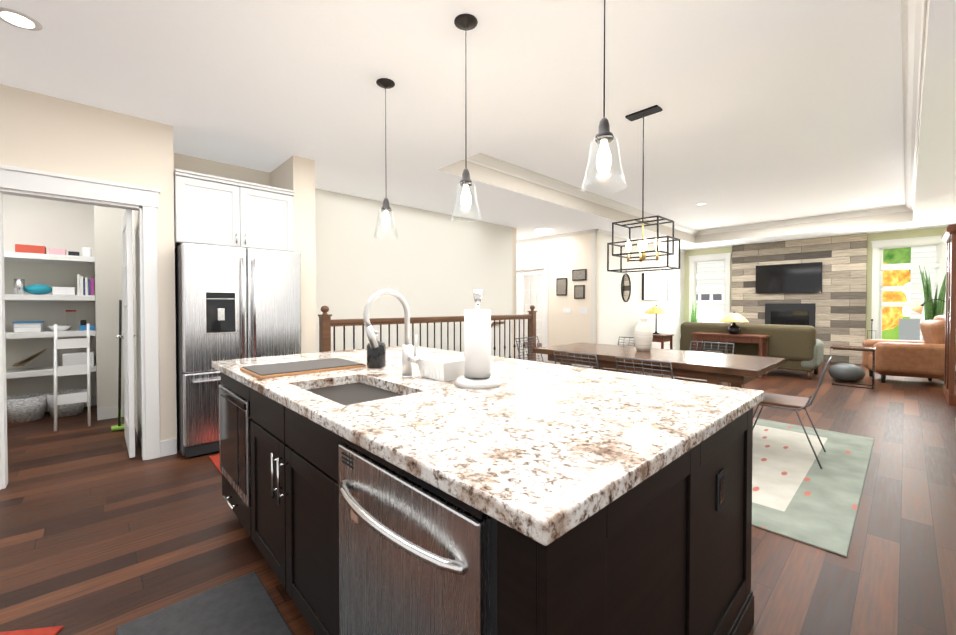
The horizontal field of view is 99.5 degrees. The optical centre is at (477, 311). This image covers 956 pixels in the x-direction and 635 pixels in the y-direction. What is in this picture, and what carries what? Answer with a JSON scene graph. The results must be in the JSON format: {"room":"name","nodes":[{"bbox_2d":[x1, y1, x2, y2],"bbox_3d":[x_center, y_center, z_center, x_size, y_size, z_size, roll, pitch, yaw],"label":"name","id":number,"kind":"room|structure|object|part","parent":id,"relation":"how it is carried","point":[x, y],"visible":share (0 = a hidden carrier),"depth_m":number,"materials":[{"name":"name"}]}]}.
{"room":"kitchen","nodes":[
{"label":"kitchen","id":0,"kind":"room"},
{"bbox_2d":[3,194,137,433],"bbox_3d":[-4.327,-0.175,3.626,2.290,2.740,2.800,-1,1,-43],"label":"wall","id":1,"kind":"structure","parent":0,"point":[69,226],"depth_m":4.61,"materials":[{"name":"white paint"}]},
{"bbox_2d":[4,251,95,378],"bbox_3d":[-5.223,0.049,4.294,1.696,1.351,0.400,-1,1,-43],"label":"pantry shelves","id":2,"kind":"object","parent":1,"relation":"attached to","point":[38,258],"visible":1,"depth_m":4.51,"materials":[{"name":"white wood"}]},
{"bbox_2d":[12,244,94,366],"bbox_3d":[-4.842,-0.048,4.642,0.646,1.390,0.300,-1,1,-43],"label":"pantry items","id":3,"kind":"object","parent":2,"relation":"on","point":[74,358],"visible":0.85,"depth_m":4.57,"materials":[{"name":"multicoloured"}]},
{"bbox_2d":[116,209,141,457],"bbox_3d":[-3.041,0.181,3.520,0.139,2.008,0.830,-1,1,-43],"label":"pantry door","id":4,"kind":"structure","parent":1,"relation":"in","point":[127,335],"depth_m":3.28,"materials":[{"name":"white painted wood"}]},
{"bbox_3d":[-2.744,0.170,3.291,0.002,1.710,0.090,-1,1,-43],"label":"door hinges","id":5,"kind":"part","parent":4,"relation":"part of","materials":[{"name":"white wood"}]},
{"bbox_2d":[0,84,176,445],"bbox_3d":[-3.407,-0.159,2.651,2.285,2.740,0.120,-1,1,-43],"label":"wall","id":6,"kind":"structure","parent":0,"point":[42,132],"depth_m":3.13,"materials":[{"name":"beige paint"}]},
{"bbox_2d":[174,169,294,251],"bbox_3d":[-2.416,-0.885,3.952,0.950,0.600,0.785,-1,1,-43],"label":"upper cabinet","id":7,"kind":"object","parent":6,"relation":"attached to","point":[214,210],"visible":0.96,"depth_m":3.64,"materials":[{"name":"white wood"}]},
{"bbox_2d":[176,153,267,185],"bbox_3d":[-2.716,1.264,4.312,1.380,5.640,0.090,-1,1,-43],"label":"wall","id":8,"kind":"structure","parent":0,"point":[183,162],"depth_m":4.23,"materials":[{"name":"beige paint"}]},
{"bbox_2d":[268,155,315,353],"bbox_3d":[-2.011,1.262,4.414,0.215,5.640,0.730,-1,1,-43],"label":"wall","id":9,"kind":"structure","parent":0,"point":[297,174],"depth_m":4.13,"materials":[{"name":"beige paint"}]},
{"bbox_2d":[315,188,514,357],"bbox_3d":[-0.896,1.230,6.425,4.170,5.640,0.120,-1,1,-43],"label":"wall","id":10,"kind":"structure","parent":0,"point":[425,263],"depth_m":6.17,"materials":[{"name":"white paint"}]},
{"bbox_2d":[0,165,955,489],"bbox_3d":[0.643,-0.142,6.674,13.700,2.575,10.200,-1,1,-43],"label":"trim","id":11,"kind":"structure","parent":10,"relation":"attached to","point":[18,181],"depth_m":3.26,"materials":[{"name":"white wood"}]},
{"bbox_2d":[491,321,503,327],"bbox_3d":[-0.899,1.560,6.249,3.764,2.701,0.048,-1,1,-43],"label":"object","id":12,"kind":"structure","parent":10,"relation":"attached to","point":[501,322],"depth_m":7.38,"materials":[{"name":"brown wood"}]},
{"bbox_2d":[0,342,955,634],"bbox_3d":[0.544,1.183,4.399,17.200,0.001,13.600,-1,1,-43],"label":"floor","id":13,"kind":"structure","parent":0,"point":[102,532],"depth_m":2.21,"materials":[{"name":"brown wood"}]},
{"bbox_2d":[7,393,48,422],"bbox_3d":[-4.910,1.052,4.402,0.340,0.258,0.340,-1,1,-43],"label":"basket","id":14,"kind":"object","parent":13,"relation":"on","point":[22,408],"visible":0.92,"depth_m":4.32,"materials":[{"name":"grey wicker"}]},
{"bbox_2d":[0,626,63,634],"bbox_3d":[-1.869,1.226,1.318,0.600,0.012,0.420,0,1,-8],"label":"mat","id":15,"kind":"object","parent":13,"relation":"on","point":[56,630],"visible":0.91,"depth_m":1.54,"materials":[{"name":"red fabric"}]},
{"bbox_2d":[45,389,86,417],"bbox_3d":[-4.685,1.048,4.615,0.340,0.258,0.340,-1,1,-43],"label":"basket","id":16,"kind":"object","parent":13,"relation":"on","point":[67,410],"visible":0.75,"depth_m":4.54,"materials":[{"name":"grey wicker"}]},
{"bbox_2d":[54,324,90,431],"bbox_3d":[-4.146,0.656,4.141,0.264,1.043,0.303,-1,1,-43],"label":"step stool","id":17,"kind":"object","parent":13,"relation":"on","point":[63,399],"visible":1,"depth_m":4.14,"materials":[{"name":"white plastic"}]},
{"bbox_2d":[111,300,123,430],"bbox_3d":[-3.762,0.530,4.227,0.120,1.297,0.600,-1,1,-43],"label":"mop","id":18,"kind":"object","parent":13,"relation":"on","point":[119,426],"visible":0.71,"depth_m":4.20,"materials":[{"name":"black"}]},
{"bbox_2d":[116,571,292,634],"bbox_3d":[-0.822,1.224,1.306,0.485,0.018,1.140,-1,1,-43],"label":"mat","id":19,"kind":"object","parent":13,"relation":"on","point":[244,605],"visible":0.96,"depth_m":1.61,"materials":[{"name":"grey fabric"}]},
{"bbox_2d":[209,454,221,473],"bbox_3d":[-1.781,1.196,3.234,0.500,0.012,0.700,-1,1,-43],"label":"mat","id":20,"kind":"object","parent":13,"relation":"on","point":[215,459],"visible":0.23,"depth_m":3.23,"materials":[{"name":"red fabric"}]},
{"bbox_2d":[175,242,300,457],"bbox_3d":[-2.323,0.306,3.873,0.920,1.730,1.006,-1,1,-43],"label":"fridge","id":21,"kind":"object","parent":13,"relation":"on","point":[236,302],"visible":0.79,"depth_m":3.42,"materials":[{"name":"grey metal"}]},
{"bbox_2d":[318,305,536,360],"bbox_3d":[-0.362,0.544,5.460,3.555,1.243,0.110,-1,1,-43],"label":"stair railing","id":22,"kind":"object","parent":13,"relation":"on","point":[326,322],"visible":0.38,"depth_m":5.03,"materials":[{"name":"brown wood"}]},
{"bbox_2d":[211,365,753,634],"bbox_3d":[-0.261,0.784,1.986,1.416,0.875,2.432,-1,1,-43],"label":"kitchen island","id":23,"kind":"object","parent":13,"relation":"on","point":[397,494],"depth_m":1.08,"materials":[{"name":"black"}]},
{"bbox_2d":[211,346,763,552],"bbox_3d":[-0.237,0.339,2.016,1.410,0.067,2.490,-1,1,-43],"label":"island countertop","id":24,"kind":"structure","parent":23,"relation":"on","point":[549,449],"depth_m":1.15,"materials":[{"name":"white stone"}]},
{"bbox_2d":[240,358,365,378],"bbox_3d":[-0.918,0.294,2.143,0.525,0.018,0.350,-1,1,-43],"label":"cutting board","id":25,"kind":"object","parent":24,"relation":"on","point":[288,368],"visible":1,"depth_m":2.06,"materials":[{"name":"brown wood"}]},
{"bbox_2d":[367,331,385,367],"bbox_3d":[-0.551,0.205,2.193,0.100,0.195,0.100,-1,1,-43],"label":"soap dispenser","id":26,"kind":"object","parent":24,"relation":"on","point":[376,358],"visible":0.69,"depth_m":2.15,"materials":[{"name":"black"}]},
{"bbox_2d":[363,289,418,376],"bbox_3d":[-0.387,0.106,1.820,0.252,0.407,0.105,-1,1,-43],"label":"faucet","id":27,"kind":"object","parent":24,"relation":"on","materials":[{"name":"silver metal"}]},
{"bbox_2d":[418,355,463,381],"bbox_3d":[-0.145,0.265,1.889,0.200,0.085,0.200,-1,1,-43],"label":"basket","id":28,"kind":"object","parent":24,"relation":"on","point":[445,368],"visible":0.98,"depth_m":1.82,"materials":[{"name":"white fabric"}]},
{"bbox_2d":[454,290,500,388],"bbox_3d":[-0.002,0.110,1.712,0.200,0.400,0.200,-1,1,-43],"label":"paper towel holder","id":29,"kind":"object","parent":24,"relation":"on","point":[477,349],"visible":1,"depth_m":1.66,"materials":[{"name":"white marble"},{"name":"paper"},{"name":"metal"}]},
{"bbox_2d":[652,333,673,349],"bbox_3d":[3.827,0.803,8.709,0.540,0.620,0.540,-1,1,-43],"label":"end table","id":30,"kind":"object","parent":13,"relation":"on","point":[661,338],"visible":0.5,"depth_m":8.50,"materials":[{"name":"brown wood"}]},
{"bbox_2d":[645,305,667,333],"bbox_3d":[3.827,0.177,8.698,0.450,0.630,0.450,-1,1,-43],"label":"table lamp","id":31,"kind":"object","parent":30,"relation":"on","point":[656,309],"visible":1,"depth_m":8.60,"materials":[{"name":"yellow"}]},
{"bbox_2d":[690,302,698,321],"bbox_3d":[5.671,0.385,10.630,0.301,1.393,0.252,-1,1,-43],"label":"plant","id":32,"kind":"object","parent":13,"relation":"on","point":[694,317],"visible":0.35,"depth_m":10.55,"materials":[{"name":"green plant"}]},
{"bbox_2d":[691,332,769,378],"bbox_3d":[4.564,0.775,7.368,0.410,0.720,1.160,-1,1,-43],"label":"console table","id":33,"kind":"object","parent":13,"relation":"on","point":[761,340],"visible":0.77,"depth_m":7.20,"materials":[{"name":"brown wood"}]},
{"bbox_2d":[720,312,748,333],"bbox_3d":[4.615,0.210,7.297,0.450,0.410,0.450,-1,1,-43],"label":"light","id":34,"kind":"object","parent":33,"relation":"on","point":[733,317],"visible":1,"depth_m":7.22,"materials":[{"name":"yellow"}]},
{"bbox_2d":[680,322,823,379],"bbox_3d":[5.166,0.678,7.778,0.970,0.900,2.170,-1,1,-43],"label":"sofa","id":35,"kind":"object","parent":13,"relation":"on","point":[799,347],"visible":0.54,"depth_m":7.05,"materials":[{"name":"green fabric"}]},
{"bbox_2d":[752,418,873,556],"bbox_3d":[1.617,1.183,4.093,2.560,0.010,3.320,-1,1,-43],"label":"rug","id":36,"kind":"object","parent":13,"relation":"on","point":[799,494],"visible":0.48,"depth_m":2.83,"materials":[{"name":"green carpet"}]},
{"bbox_2d":[515,336,543,361],"bbox_3d":[0.836,0.751,5.103,0.486,0.812,0.583,-1,1,-43],"label":"chair","id":37,"kind":"object","parent":36,"relation":"on","point":[521,346],"visible":0.21,"depth_m":5.26,"materials":[{"name":"grey metal"}]},
{"bbox_2d":[553,350,598,368],"bbox_3d":[1.062,0.771,3.823,0.583,0.812,0.486,-1,1,-43],"label":"chair","id":38,"kind":"object","parent":36,"relation":"on","point":[581,357],"visible":0.15,"depth_m":3.62,"materials":[{"name":"grey metal"}]},
{"bbox_2d":[603,336,651,375],"bbox_3d":[1.840,0.751,5.081,0.583,0.812,0.486,-1,1,-43],"label":"chair","id":39,"kind":"object","parent":36,"relation":"on","point":[615,370],"visible":0.29,"depth_m":4.99,"materials":[{"name":"grey metal"}]},
{"bbox_2d":[615,357,672,378],"bbox_3d":[1.487,0.779,3.372,0.583,0.812,0.486,-1,1,-43],"label":"chair","id":40,"kind":"object","parent":36,"relation":"on","point":[643,372],"visible":0.15,"depth_m":3.16,"materials":[{"name":"grey metal"}]},
{"bbox_2d":[533,343,784,387],"bbox_3d":[1.722,0.801,4.165,1.000,0.749,2.150,-1,1,-43],"label":"dining table","id":41,"kind":"object","parent":36,"relation":"on","point":[739,371],"visible":0.48,"depth_m":3.74,"materials":[{"name":"brown wood"}]},
{"bbox_2d":[634,318,652,350],"bbox_3d":[1.766,0.250,4.329,0.190,0.345,0.190,-1,1,-43],"label":"vase","id":42,"kind":"object","parent":41,"relation":"on","point":[643,335],"visible":1,"depth_m":4.26,"materials":[{"name":"ceramic"}]},
{"bbox_2d":[674,341,733,385],"bbox_3d":[2.458,0.761,4.427,0.583,0.812,0.486,-1,1,-43],"label":"chair","id":43,"kind":"object","parent":36,"relation":"on","point":[691,379],"visible":0.31,"depth_m":4.48,"materials":[{"name":"grey metal"}]},
{"bbox_2d":[753,356,831,468],"bbox_3d":[2.565,0.778,3.393,0.583,0.812,0.486,1,1,43],"label":"chair","id":44,"kind":"object","parent":36,"relation":"on","point":[787,402],"visible":0.83,"depth_m":3.30,"materials":[{"name":"grey metal"}]},
{"bbox_2d":[828,363,865,381],"bbox_3d":[6.083,1.008,6.689,0.460,0.275,0.460,-1,1,-43],"label":"pouf","id":45,"kind":"object","parent":13,"relation":"on","point":[847,372],"visible":1,"depth_m":6.56,"materials":[{"name":"grey"}]},
{"bbox_2d":[830,345,875,388],"bbox_3d":[5.795,0.852,6.263,0.360,0.598,0.500,-1,1,-43],"label":"side table","id":46,"kind":"object","parent":13,"relation":"on","point":[853,348],"visible":0.98,"depth_m":6.17,"materials":[{"name":"brown wood"}]},
{"bbox_2d":[867,319,872,338],"bbox_3d":[8.045,0.640,8.276,0.180,0.960,0.180,-1,1,-43],"label":"fireplace tools","id":47,"kind":"object","parent":13,"relation":"on","point":[870,330],"visible":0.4,"depth_m":8.27,"materials":[{"name":"black metal"}]},
{"bbox_2d":[862,315,955,382],"bbox_3d":[7.019,0.601,6.577,1.001,1.092,0.860,1,1,32],"label":"armchair","id":48,"kind":"object","parent":13,"relation":"on","point":[925,358],"visible":0.67,"depth_m":6.32,"materials":[{"name":"brown leather"}]},
{"bbox_2d":[919,265,945,340],"bbox_3d":[8.412,0.133,7.496,0.407,1.999,0.370,-1,1,-43],"label":"plant","id":49,"kind":"object","parent":13,"relation":"on","point":[931,309],"visible":0.5,"depth_m":7.46,"materials":[{"name":"green plant"}]},
{"bbox_2d":[911,299,955,381],"bbox_3d":[7.684,0.470,6.806,0.240,1.348,0.583,-1,1,-43],"label":"floor lamp","id":50,"kind":"object","parent":13,"relation":"on","point":[918,309],"visible":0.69,"depth_m":6.90,"materials":[{"name":"brown metal"}]},
{"bbox_2d":[942,224,955,405],"bbox_3d":[6.291,0.049,5.253,1.040,2.240,0.350,-1,1,-43],"label":"curio cabinet","id":51,"kind":"object","parent":13,"relation":"on","point":[949,236],"visible":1,"depth_m":5.03,"materials":[{"name":"brown wood"}]},
{"bbox_2d":[0,0,955,249],"bbox_3d":[1.173,-1.793,6.598,13.200,0.400,11.200,-1,1,-43],"label":"ceiling","id":52,"kind":"structure","parent":0,"point":[774,110],"depth_m":3.06,"materials":[{"name":"white paint"}]},
{"bbox_2d":[0,7,42,30],"bbox_3d":[-2.398,-1.518,2.111,0.178,0.006,0.178,0,1,-16],"label":"recessed light","id":53,"kind":"object","parent":52,"relation":"in","point":[15,18],"depth_m":2.11,"materials":[{"name":"white"}]},
{"bbox_2d":[373,78,397,237],"bbox_3d":[-0.620,-1.013,2.727,0.169,1.035,0.169,-1,1,-43],"label":"pendant light","id":54,"kind":"object","parent":52,"relation":"hanging from","point":[385,83],"visible":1,"depth_m":2.71,"materials":[{"name":"brown metal"}]},
{"bbox_2d":[450,13,481,220],"bbox_3d":[-0.064,-1.004,2.138,0.169,1.035,0.169,-1,1,-43],"label":"pendant light","id":55,"kind":"object","parent":52,"relation":"hanging from","point":[465,22],"visible":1,"depth_m":2.13,"materials":[{"name":"brown metal"}]},
{"bbox_2d":[535,229,552,234],"bbox_3d":[1.321,-1.573,8.118,0.360,0.090,0.360,-1,1,-43],"label":"dome lamp","id":56,"kind":"object","parent":52,"relation":"attached to","point":[543,231],"visible":1,"depth_m":8.01,"materials":[{"name":"white"}]},
{"bbox_2d":[463,152,698,235],"bbox_3d":[2.462,-1.850,7.125,7.900,0.105,0.105,-1,1,-43],"label":"crown molding","id":57,"kind":"structure","parent":52,"relation":"attached to","point":[481,159],"depth_m":5.92,"materials":[{"name":"white wood"}]},
{"bbox_2d":[582,0,626,191],"bbox_3d":[0.486,-0.994,1.557,0.169,1.035,0.169,-1,1,-43],"label":"pendant light","id":58,"kind":"object","parent":52,"relation":"hanging from","point":[604,137],"visible":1,"depth_m":1.55,"materials":[{"name":"clear glass"}]},
{"bbox_2d":[607,105,679,272],"bbox_3d":[1.539,-1.115,3.775,0.352,1.466,0.572,-1,1,-43],"label":"chandelier","id":59,"kind":"object","parent":52,"relation":"hanging from","point":[643,243],"visible":1,"depth_m":3.76,"materials":[{"name":"black metal"}]},
{"bbox_2d":[699,205,902,234],"bbox_3d":[6.498,-1.872,8.528,0.105,0.105,3.390,-1,1,-43],"label":"crown molding","id":60,"kind":"structure","parent":52,"relation":"attached to","point":[885,210],"depth_m":8.26,"materials":[{"name":"white wood"}]},
{"bbox_2d":[901,0,927,211],"bbox_3d":[4.878,-1.808,4.570,7.900,0.105,0.105,-1,1,-43],"label":"crown molding","id":61,"kind":"structure","parent":52,"relation":"attached to","point":[913,20],"depth_m":3.10,"materials":[{"name":"white wood"}]},
{"bbox_2d":[515,228,516,358],"bbox_3d":[-0.807,1.181,9.453,0.120,5.640,4.400,-1,1,-43],"label":"wall","id":62,"kind":"structure","parent":0,"point":[515,228],"depth_m":7.85,"materials":[{"name":"white paint"}]},
{"bbox_2d":[516,232,599,345],"bbox_3d":[0.517,-0.278,9.994,0.120,2.740,5.400,-1,1,-43],"label":"wall","id":63,"kind":"structure","parent":0,"point":[564,255],"depth_m":8.48,"materials":[{"name":"beige paint"}]},
{"bbox_2d":[516,269,543,355],"bbox_3d":[0.998,0.074,9.491,0.040,2.028,1.490,-1,1,-43],"label":"french door","id":64,"kind":"structure","parent":63,"relation":"in","point":[521,292],"depth_m":9.39,"materials":[{"name":"white wood"}]},
{"bbox_2d":[517,229,598,243],"bbox_3d":[0.507,-1.616,9.852,0.060,0.060,5.360,-1,1,-43],"label":"crown molding","id":65,"kind":"structure","parent":63,"relation":"attached to","point":[590,230],"depth_m":8.55,"materials":[{"name":"white"}]},
{"bbox_2d":[556,278,566,295],"bbox_3d":[1.770,-0.512,8.559,0.022,0.365,0.260,-1,1,-43],"label":"framed picture","id":66,"kind":"object","parent":63,"relation":"attached to","point":[561,286],"visible":0.96,"depth_m":8.55,"materials":[{"name":"black"}]},
{"bbox_2d":[563,308,570,312],"bbox_3d":[1.864,-0.013,8.477,0.009,0.120,0.200,-1,1,-43],"label":"switch plate","id":67,"kind":"object","parent":63,"relation":"attached to","point":[565,310],"depth_m":8.47,"materials":[{"name":"white plastic"}]},
{"bbox_2d":[572,269,586,280],"bbox_3d":[2.062,-0.735,8.247,0.022,0.230,0.330,-1,1,-43],"label":"framed picture","id":68,"kind":"object","parent":63,"relation":"attached to","point":[579,275],"visible":0.96,"depth_m":8.23,"materials":[{"name":"black"}]},
{"bbox_2d":[574,285,584,298],"bbox_3d":[2.065,-0.390,8.248,0.022,0.280,0.240,-1,1,-43],"label":"framed picture","id":69,"kind":"object","parent":63,"relation":"attached to","point":[579,291],"visible":0.94,"depth_m":8.23,"materials":[{"name":"black"}]},
{"bbox_2d":[580,308,587,313],"bbox_3d":[2.138,-0.009,8.186,0.009,0.120,0.180,-1,1,-43],"label":"switch plate","id":70,"kind":"object","parent":63,"relation":"attached to","point":[582,310],"depth_m":8.18,"materials":[{"name":"white plastic"}]},
{"bbox_2d":[600,233,666,348],"bbox_3d":[3.530,-0.265,9.209,3.180,2.740,0.120,-1,1,-43],"label":"wall","id":71,"kind":"structure","parent":0,"point":[611,317],"depth_m":8.77,"materials":[{"name":"beige paint"}]},
{"bbox_2d":[621,270,630,301],"bbox_3d":[3.225,-0.559,8.814,0.428,0.728,0.028,-1,1,-43],"label":"oval mirror","id":72,"kind":"object","parent":71,"relation":"attached to","point":[626,287],"visible":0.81,"depth_m":8.81,"materials":[{"name":"black metal"}]},
{"bbox_2d":[599,229,686,251],"bbox_3d":[4.032,-1.611,9.538,4.610,0.060,0.060,-1,1,-43],"label":"crown molding","id":73,"kind":"structure","parent":71,"relation":"attached to","point":[602,231],"depth_m":8.75,"materials":[{"name":"white"}]},
{"bbox_2d":[642,273,661,299],"bbox_3d":[4.158,-0.573,9.678,0.975,0.620,0.050,-1,1,-43],"label":"picture","id":74,"kind":"object","parent":71,"relation":"attached to","point":[651,286],"visible":1,"depth_m":9.60,"materials":[{"name":"white paper"}]},
{"bbox_2d":[731,233,867,364],"bbox_3d":[7.283,-0.267,9.365,0.149,2.738,2.450,-1,1,-43],"label":"stone wall","id":75,"kind":"structure","parent":0,"point":[840,310],"depth_m":8.88,"materials":[{"name":"tile"}]},
{"bbox_2d":[755,262,821,293],"bbox_3d":[7.135,-0.752,9.341,0.048,0.670,1.230,-1,1,-43],"label":"screen","id":76,"kind":"object","parent":75,"relation":"attached to","point":[795,278],"visible":1,"depth_m":9.29,"materials":[{"name":"black glass"}]},
{"bbox_2d":[765,303,815,326],"bbox_3d":[7.182,0.283,9.347,0.034,0.920,0.930,-1,1,-43],"label":"fireplace insert","id":77,"kind":"object","parent":75,"relation":"attached to","point":[789,313],"visible":0.44,"depth_m":9.32,"materials":[{"name":"black metal"}]},
{"bbox_2d":[680,226,947,338],"bbox_3d":[7.423,-0.269,9.435,0.151,2.740,5.140,-1,1,-43],"label":"wall","id":78,"kind":"structure","parent":0,"point":[927,232],"depth_m":8.52,"materials":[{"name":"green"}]},
{"bbox_2d":[694,259,725,322],"bbox_3d":[6.163,-0.365,10.761,0.040,1.950,0.760,-1,1,-43],"label":"window","id":79,"kind":"structure","parent":78,"relation":"in","point":[709,289],"depth_m":10.75,"materials":[{"name":"white glass"}]},
{"bbox_2d":[879,244,938,340],"bbox_3d":[8.639,-0.323,8.141,0.040,1.950,0.810,-1,1,-43],"label":"window","id":80,"kind":"structure","parent":78,"relation":"in","point":[900,293],"depth_m":8.18,"materials":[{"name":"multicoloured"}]}
]}

